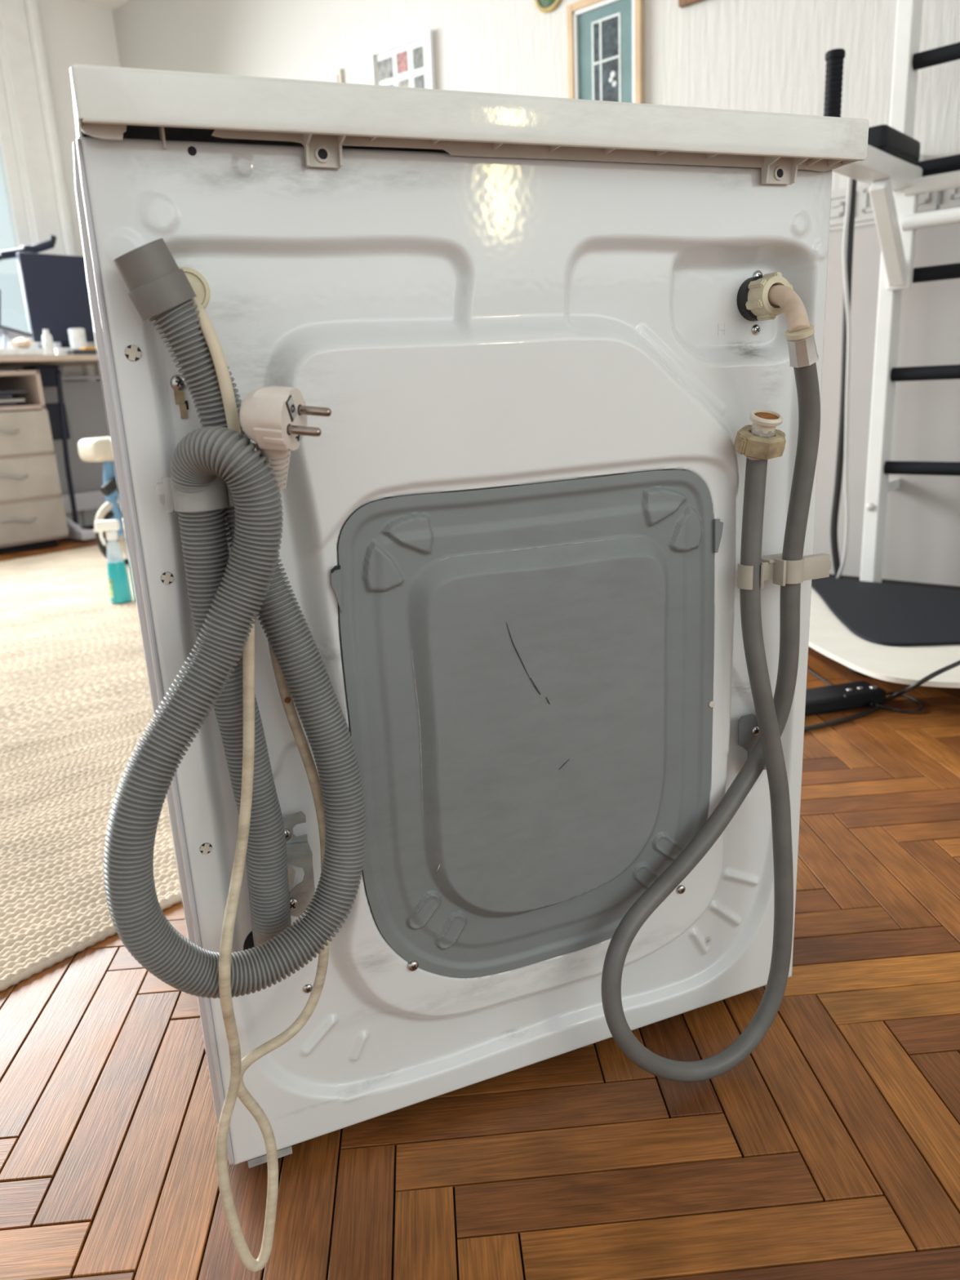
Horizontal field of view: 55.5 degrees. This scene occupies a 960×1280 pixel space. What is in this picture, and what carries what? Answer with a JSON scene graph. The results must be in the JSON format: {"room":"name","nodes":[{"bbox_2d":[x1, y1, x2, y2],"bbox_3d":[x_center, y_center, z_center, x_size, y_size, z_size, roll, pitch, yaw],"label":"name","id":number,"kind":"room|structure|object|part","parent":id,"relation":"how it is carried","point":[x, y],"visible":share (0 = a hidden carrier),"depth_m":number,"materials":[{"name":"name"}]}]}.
{"room":"living room","nodes":[
{"label":"living room","id":0,"kind":"room"},
{"bbox_2d":[0,0,119,527],"bbox_3d":[-3.645,-1.422,3.346,0.100,2.720,5.260,11,21,40],"label":"wall","id":1,"kind":"structure","parent":0,"point":[75,32],"depth_m":4.72,"materials":[{"name":"white paint"}]},
{"bbox_2d":[0,66,44,355],"bbox_3d":[-3.064,-1.952,3.771,0.260,1.547,2.440,11,21,40],"label":"window","id":2,"kind":"structure","parent":1,"relation":"in","point":[8,163],"depth_m":4.62,"materials":[{"name":"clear glass"}]},
{"bbox_2d":[0,0,99,526],"bbox_3d":[-2.236,-1.931,4.792,0.024,2.660,0.130,11,21,40],"label":"curtain","id":3,"kind":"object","parent":1,"relation":"attached to","point":[13,20],"depth_m":4.60,"materials":[{"name":"white fabric"}]},
{"bbox_2d":[23,0,112,519],"bbox_3d":[-2.160,-1.948,4.841,0.070,2.660,0.050,11,21,40],"label":"trim","id":4,"kind":"structure","parent":1,"relation":"attached to","point":[32,11],"depth_m":4.64,"materials":[{"name":"white paint"}]},
{"bbox_2d":[42,375,115,495],"bbox_3d":[-2.221,-1.012,4.953,0.070,0.805,0.730,11,21,40],"label":"radiator","id":5,"kind":"object","parent":1,"relation":"attached to","point":[84,398],"visible":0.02,"depth_m":4.96,"materials":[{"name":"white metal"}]},
{"bbox_2d":[63,375,99,380],"bbox_3d":[-2.240,-1.390,4.847,0.070,0.020,0.730,11,21,40],"label":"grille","id":6,"kind":"object","parent":5,"relation":"attached to","point":[78,377],"depth_m":4.91,"materials":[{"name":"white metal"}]},
{"bbox_2d":[77,0,128,9],"bbox_3d":[-0.798,-2.248,0.547,7.750,0.100,5.360,11,21,40],"label":"ceiling","id":7,"kind":"structure","parent":0,"point":[108,4],"depth_m":4.75,"materials":[{"name":"white paint"}]},
{"bbox_2d":[0,524,959,1279],"bbox_3d":[-0.660,0.406,1.218,7.650,0.060,5.260,11,21,40],"label":"floor","id":8,"kind":"structure","parent":0,"point":[831,1151],"depth_m":0.83,"materials":[{"name":"brown wood"}]},
{"bbox_2d":[0,369,68,554],"bbox_3d":[-2.351,-0.829,4.295,0.480,0.820,0.520,11,21,40],"label":"drawer unit","id":9,"kind":"object","parent":8,"relation":"on","point":[33,513],"visible":1,"depth_m":4.27,"materials":[{"name":"grey wood"}]},
{"bbox_2d":[0,402,16,406],"bbox_3d":[-2.354,-1.068,4.178,0.270,0.014,0.340,11,21,40],"label":"folder","id":10,"kind":"object","parent":9,"relation":"in","point":[15,403],"visible":1,"depth_m":4.18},
{"bbox_2d":[0,398,25,403],"bbox_3d":[-2.335,-1.091,4.194,0.270,0.014,0.360,10,20,38],"label":"folder","id":11,"kind":"object","parent":10,"relation":"on","point":[2,401],"visible":1,"depth_m":4.20,"materials":[{"name":"grey"}]},
{"bbox_2d":[0,395,12,399],"bbox_3d":[-2.349,-1.105,4.175,0.270,0.014,0.300,12,21,42],"label":"folder","id":12,"kind":"object","parent":11,"relation":"on","point":[1,396],"visible":1,"depth_m":4.17,"materials":[{"name":"grey plastic"}]},
{"bbox_2d":[0,390,28,395],"bbox_3d":[-2.317,-1.135,4.206,0.270,0.014,0.340,9,20,37],"label":"folder","id":13,"kind":"object","parent":12,"relation":"on","point":[11,392],"visible":1,"depth_m":4.21,"materials":[{"name":"grey plastic"}]},
{"bbox_3d":[-2.164,-0.947,4.135,0.026,0.030,0.157,11,21,40],"label":"handle","id":14,"kind":"part","parent":9,"relation":"part of","materials":[{"name":"grey"}]},
{"bbox_3d":[-2.154,-0.750,4.190,0.026,0.030,0.157,11,21,40],"label":"handle","id":15,"kind":"part","parent":9,"relation":"part of","materials":[{"name":"grey"}]},
{"bbox_3d":[-2.144,-0.557,4.244,0.026,0.030,0.157,11,21,40],"label":"handle","id":16,"kind":"part","parent":9,"relation":"part of","materials":[{"name":"grey"}]},
{"bbox_3d":[-2.200,-0.930,4.125,0.020,0.189,0.515,11,21,40],"label":"drawer","id":17,"kind":"part","parent":9,"relation":"part of","materials":[{"name":"beige wood"}]},
{"bbox_3d":[-2.200,-0.735,4.188,0.016,0.226,0.500,11,21,40],"label":"rail","id":18,"kind":"part","parent":9,"relation":"part of","materials":[{"name":"beige wood"}]},
{"bbox_3d":[-2.190,-0.733,4.180,0.020,0.184,0.515,11,21,40],"label":"drawer","id":19,"kind":"part","parent":9,"relation":"part of","materials":[{"name":"beige wood"}]},
{"bbox_3d":[-2.180,-0.540,4.234,0.020,0.181,0.515,11,21,40],"label":"drawer","id":20,"kind":"part","parent":9,"relation":"part of","materials":[{"name":"beige wood"}]},
{"bbox_2d":[0,354,106,540],"bbox_3d":[-2.197,-0.955,4.573,0.620,0.872,1.750,11,21,40],"label":"desk","id":21,"kind":"object","parent":8,"relation":"on","point":[46,365],"visible":0.3,"depth_m":4.53,"materials":[{"name":"brown wood"}]},
{"bbox_2d":[0,289,32,348],"bbox_3d":[-2.346,-1.514,4.206,0.311,0.415,0.394,11,21,40],"label":"laptop","id":22,"kind":"object","parent":21,"relation":"on","point":[6,332],"visible":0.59,"depth_m":4.28,"materials":[{"name":"white metal"}]},
{"bbox_3d":[-2.420,-1.578,4.252,0.387,0.310,0.095,-17,21,-40],"label":"screen lid","id":23,"kind":"part","parent":22,"relation":"part of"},
{"bbox_3d":[-2.248,-1.403,4.313,0.055,0.132,0.024,-12,18,-29],"label":"stand leg","id":24,"kind":"part","parent":22,"relation":"part of","materials":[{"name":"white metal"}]},
{"bbox_2d":[0,348,43,355],"bbox_3d":[-2.135,-1.321,4.191,0.120,0.030,0.200,11,21,40],"label":"box","id":25,"kind":"object","parent":21,"relation":"on","point":[3,352],"visible":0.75,"depth_m":4.15,"materials":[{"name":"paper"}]},
{"bbox_2d":[9,337,33,348],"bbox_3d":[-2.114,-1.369,4.206,0.100,0.050,0.098,-9,17,-20],"label":"pouch","id":26,"kind":"object","parent":25,"relation":"on","point":[17,343],"visible":0.9,"depth_m":4.17,"materials":[{"name":"beige fabric"}]},
{"bbox_2d":[0,235,56,261],"bbox_3d":[-2.328,-1.652,4.374,0.040,0.589,0.700,11,21,40],"label":"boom arm","id":27,"kind":"object","parent":21,"relation":"on","point":[49,244],"visible":0.84,"depth_m":4.45},
{"bbox_2d":[41,328,55,355],"bbox_3d":[-2.021,-1.391,4.263,0.048,0.115,0.048,-9,17,-20],"label":"glue bottle","id":28,"kind":"object","parent":21,"relation":"on","point":[47,341],"visible":0.94,"depth_m":4.25,"materials":[{"name":"plastic"}]},
{"bbox_2d":[16,252,93,347],"bbox_3d":[-2.052,-1.658,4.573,0.160,0.505,0.440,11,21,40],"label":"monitor","id":29,"kind":"object","parent":21,"relation":"on","point":[55,290],"visible":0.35,"depth_m":4.49,"materials":[{"name":"blue"}]},
{"bbox_2d":[55,369,78,524],"bbox_3d":[-2.055,-0.953,4.538,0.024,0.747,0.063,11,21,40],"label":"desk leg","id":30,"kind":"object","parent":21,"relation":"on","point":[58,375],"visible":0.99,"depth_m":4.52,"materials":[{"name":"black metal"}]},
{"bbox_2d":[54,347,80,355],"bbox_3d":[-1.978,-1.409,4.465,0.120,0.035,0.240,11,21,40],"label":"paper stack","id":31,"kind":"object","parent":21,"relation":"on","point":[59,351],"visible":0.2,"depth_m":4.36,"materials":[{"name":"white paper"}]},
{"bbox_2d":[67,328,87,347],"bbox_3d":[-1.971,-1.476,4.467,0.076,0.092,0.076,-9,17,-20],"label":"pen cup","id":32,"kind":"object","parent":31,"relation":"on","point":[77,336],"visible":0.82,"depth_m":4.44,"materials":[{"name":"ceramic"}]},
{"bbox_2d":[60,364,78,444],"bbox_3d":[-2.028,-1.200,4.827,0.014,0.501,0.335,11,21,40],"label":"cable","id":33,"kind":"object","parent":21,"relation":"hanging from","point":[61,365],"visible":0.52,"depth_m":4.70,"materials":[{"name":"plastic"}]},
{"bbox_2d":[67,349,95,355],"bbox_3d":[-1.897,-1.390,4.409,0.060,0.022,0.170,11,21,40],"label":"notebook","id":34,"kind":"object","parent":21,"relation":"on","point":[82,352],"visible":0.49,"depth_m":4.36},
{"bbox_2d":[80,346,95,349],"bbox_3d":[-1.879,-1.414,4.425,0.045,0.012,0.100,11,21,40],"label":"box","id":35,"kind":"object","parent":34,"relation":"on","point":[82,348],"visible":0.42,"depth_m":4.39,"materials":[{"name":"orange"}]},
{"bbox_2d":[0,541,181,991],"bbox_3d":[-1.548,0.107,2.307,3.174,0.014,3.298,11,21,40],"label":"rug","id":36,"kind":"object","parent":8,"relation":"on","point":[75,707],"visible":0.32,"depth_m":1.80,"materials":[{"name":"fabric"}]},
{"bbox_2d":[77,436,128,564],"bbox_3d":[-1.337,-0.619,3.849,0.343,0.531,0.683,8,19,35],"label":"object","id":37,"kind":"object","parent":36,"relation":"on","point":[95,449],"visible":0.26,"depth_m":3.61,"materials":[{"name":"white plastic"}]},
{"bbox_2d":[94,519,132,603],"bbox_3d":[-1.221,-0.262,3.040,0.080,0.276,0.068,-4,16,-4],"label":"spray bottle","id":38,"kind":"object","parent":36,"relation":"on","point":[120,592],"visible":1,"depth_m":3.02,"materials":[{"name":"teal plastic"}]},
{"bbox_2d":[70,64,869,1272],"bbox_3d":[-0.043,-0.017,0.930,0.659,0.849,0.575,-9,17,-20],"label":"washing machine","id":39,"kind":"object","parent":8,"relation":"on","point":[464,446],"visible":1,"depth_m":0.72,"materials":[{"name":"metal"}]},
{"bbox_3d":[-0.166,0.120,0.650,0.066,0.707,0.136,1,16,13],"label":"power cord","id":40,"kind":"part","parent":39,"relation":"part of","materials":[{"name":"beige plastic"}]},
{"bbox_3d":[-0.053,-0.424,0.862,0.600,0.029,0.499,-9,17,-20],"label":"lid","id":41,"kind":"part","parent":39,"relation":"part of","materials":[{"name":"white plastic"}]},
{"bbox_3d":[0.059,0.085,0.785,0.342,0.438,0.013,-9,17,-20],"label":"plate","id":42,"kind":"part","parent":39,"relation":"part of","materials":[{"name":"grey metal"}]},
{"bbox_2d":[754,412,778,419],"bbox_3d":[0.239,-0.186,0.760,0.021,0.008,0.020,-9,17,-20],"label":"washer","id":43,"kind":"object","parent":39,"relation":"in","point":[757,415],"depth_m":0.76,"materials":[{"name":"orange rubber"}]},
{"bbox_2d":[807,666,847,697],"bbox_3d":[0.738,0.075,1.964,0.029,0.036,0.370,-2,16,4],"label":"cable","id":44,"kind":"object","parent":8,"relation":"on","point":[808,668],"visible":0.43,"depth_m":1.98,"materials":[{"name":"black plastic"}]},
{"bbox_2d":[830,178,857,578],"bbox_3d":[1.105,-0.796,2.752,0.048,1.250,0.022,11,21,40],"label":"cable","id":45,"kind":"object","parent":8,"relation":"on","point":[850,240],"visible":0.69,"depth_m":2.77,"materials":[{"name":"black plastic"}]},
{"bbox_2d":[835,177,852,578],"bbox_3d":[1.098,-0.778,2.729,0.068,1.219,0.023,11,21,41],"label":"cable","id":46,"kind":"object","parent":8,"relation":"on","point":[849,180],"visible":0.96,"depth_m":2.71,"materials":[{"name":"grey plastic"}]},
{"bbox_2d":[804,680,885,715],"bbox_3d":[0.639,0.124,1.814,0.340,0.032,0.072,-7,16,-14],"label":"power strip","id":47,"kind":"object","parent":8,"relation":"on","point":[827,699],"visible":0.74,"depth_m":1.81,"materials":[{"name":"black plastic"}]},
{"bbox_2d":[804,660,959,731],"bbox_3d":[0.742,0.102,1.705,0.558,0.131,0.195,-9,17,-20],"label":"cable","id":48,"kind":"object","parent":8,"relation":"on","point":[954,664],"visible":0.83,"depth_m":1.72,"materials":[{"name":"black plastic"}]},
{"bbox_2d":[808,577,959,688],"bbox_3d":[1.228,-0.065,2.257,1.006,0.100,1.337,-1,16,7],"label":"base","id":49,"kind":"object","parent":8,"relation":"on","point":[898,633],"visible":0.7,"depth_m":2.07,"materials":[{"name":"black"}]},
{"bbox_2d":[869,691,924,713],"bbox_3d":[0.838,0.121,1.822,0.093,0.015,0.116,7,18,31],"label":"cable","id":50,"kind":"object","parent":8,"relation":"on","point":[917,700],"visible":0.75,"depth_m":1.80,"materials":[{"name":"black plastic"}]},
{"bbox_2d":[112,0,959,586],"bbox_3d":[0.994,-1.509,2.815,7.750,2.720,0.100,11,21,40],"label":"wall","id":51,"kind":"structure","parent":0,"point":[758,55],"depth_m":2.85,"materials":[{"name":"white paint"}]},
{"bbox_2d":[332,68,342,82],"bbox_3d":[-0.612,-2.400,3.908,0.055,0.075,0.017,11,21,40],"label":"wall switch","id":52,"kind":"object","parent":51,"relation":"attached to","point":[337,77],"visible":0.52,"depth_m":3.90,"materials":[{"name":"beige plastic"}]},
{"bbox_2d":[369,29,435,88],"bbox_3d":[-0.309,-2.186,3.698,0.342,0.423,0.022,12,21,40],"label":"photo collage","id":53,"kind":"object","parent":51,"relation":"attached to","point":[408,62],"visible":0.38,"depth_m":3.64,"materials":[{"name":"white paper"}]},
{"bbox_2d":[377,57,393,81],"bbox_3d":[-0.387,-2.330,3.724,0.085,0.072,0.002,12,21,39],"label":"photo","id":54,"kind":"object","parent":53,"relation":"on","point":[384,66],"depth_m":3.72},
{"bbox_2d":[395,50,408,74],"bbox_3d":[-0.313,-2.318,3.660,0.060,0.072,0.002,12,22,40],"label":"photo","id":55,"kind":"object","parent":53,"relation":"on","point":[402,57],"depth_m":3.66},
{"bbox_2d":[397,78,408,87],"bbox_3d":[-0.310,-2.224,3.688,0.060,0.072,0.002,12,21,39],"label":"photo","id":56,"kind":"object","parent":53,"relation":"on","point":[404,82],"depth_m":3.68},
{"bbox_2d":[412,45,423,70],"bbox_3d":[-0.245,-2.300,3.604,0.055,0.072,0.002,12,21,39],"label":"photo","id":57,"kind":"object","parent":53,"relation":"on","point":[418,62],"depth_m":3.60},
{"bbox_2d":[413,74,424,88],"bbox_3d":[-0.242,-2.206,3.632,0.055,0.072,0.002,12,22,40],"label":"photo","id":58,"kind":"object","parent":53,"relation":"on","point":[419,81],"depth_m":3.62},
{"bbox_2d":[534,0,561,13],"bbox_3d":[0.240,-2.261,3.179,0.128,0.128,0.012,11,21,40],"label":"oval plaque","id":59,"kind":"object","parent":51,"relation":"attached to","point":[543,6],"visible":1,"depth_m":3.19,"materials":[{"name":"gold metal"}]},
{"bbox_2d":[566,0,644,103],"bbox_3d":[0.425,-1.943,3.107,0.295,0.453,0.022,11,21,40],"label":"print","id":60,"kind":"object","parent":51,"relation":"attached to","point":[606,37],"visible":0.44,"depth_m":3.09,"materials":[{"name":"teal paper"}]},
{"bbox_2d":[678,0,705,8],"bbox_3d":[0.781,-2.120,2.724,0.408,0.295,0.022,11,21,40],"label":"frame","id":61,"kind":"object","parent":51,"relation":"attached to","point":[682,3],"visible":1,"depth_m":2.87,"materials":[{"name":"brown wood"}]},
{"bbox_2d":[829,170,959,231],"bbox_3d":[1.025,-1.301,2.780,3.400,0.112,0.012,11,21,40],"label":"trim","id":62,"kind":"structure","parent":51,"relation":"attached to","point":[947,198],"depth_m":2.68,"materials":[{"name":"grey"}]},
{"bbox_2d":[859,0,959,582],"bbox_3d":[1.493,-1.265,2.227,0.897,2.400,0.206,11,21,40],"label":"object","id":63,"kind":"object","parent":51,"relation":"attached to","point":[908,60],"visible":0.8,"depth_m":2.55,"materials":[{"name":"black metal"}]},
{"bbox_3d":[1.133,-1.312,2.460,0.042,2.400,0.075,11,21,40],"label":"post","id":64,"kind":"part","parent":63,"relation":"part of","materials":[{"name":"white metal"}]},
{"bbox_2d":[823,48,959,290],"bbox_3d":[1.167,-1.072,2.041,0.700,0.461,0.620,11,21,40],"label":"attachment","id":65,"kind":"object","parent":63,"relation":"attached to","point":[895,184],"visible":0.88,"depth_m":2.32,"materials":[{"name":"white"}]},
{"bbox_3d":[1.137,-1.102,2.449,0.060,0.300,0.030,11,21,40],"label":"hook plate","id":66,"kind":"part","parent":65,"relation":"part of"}
]}

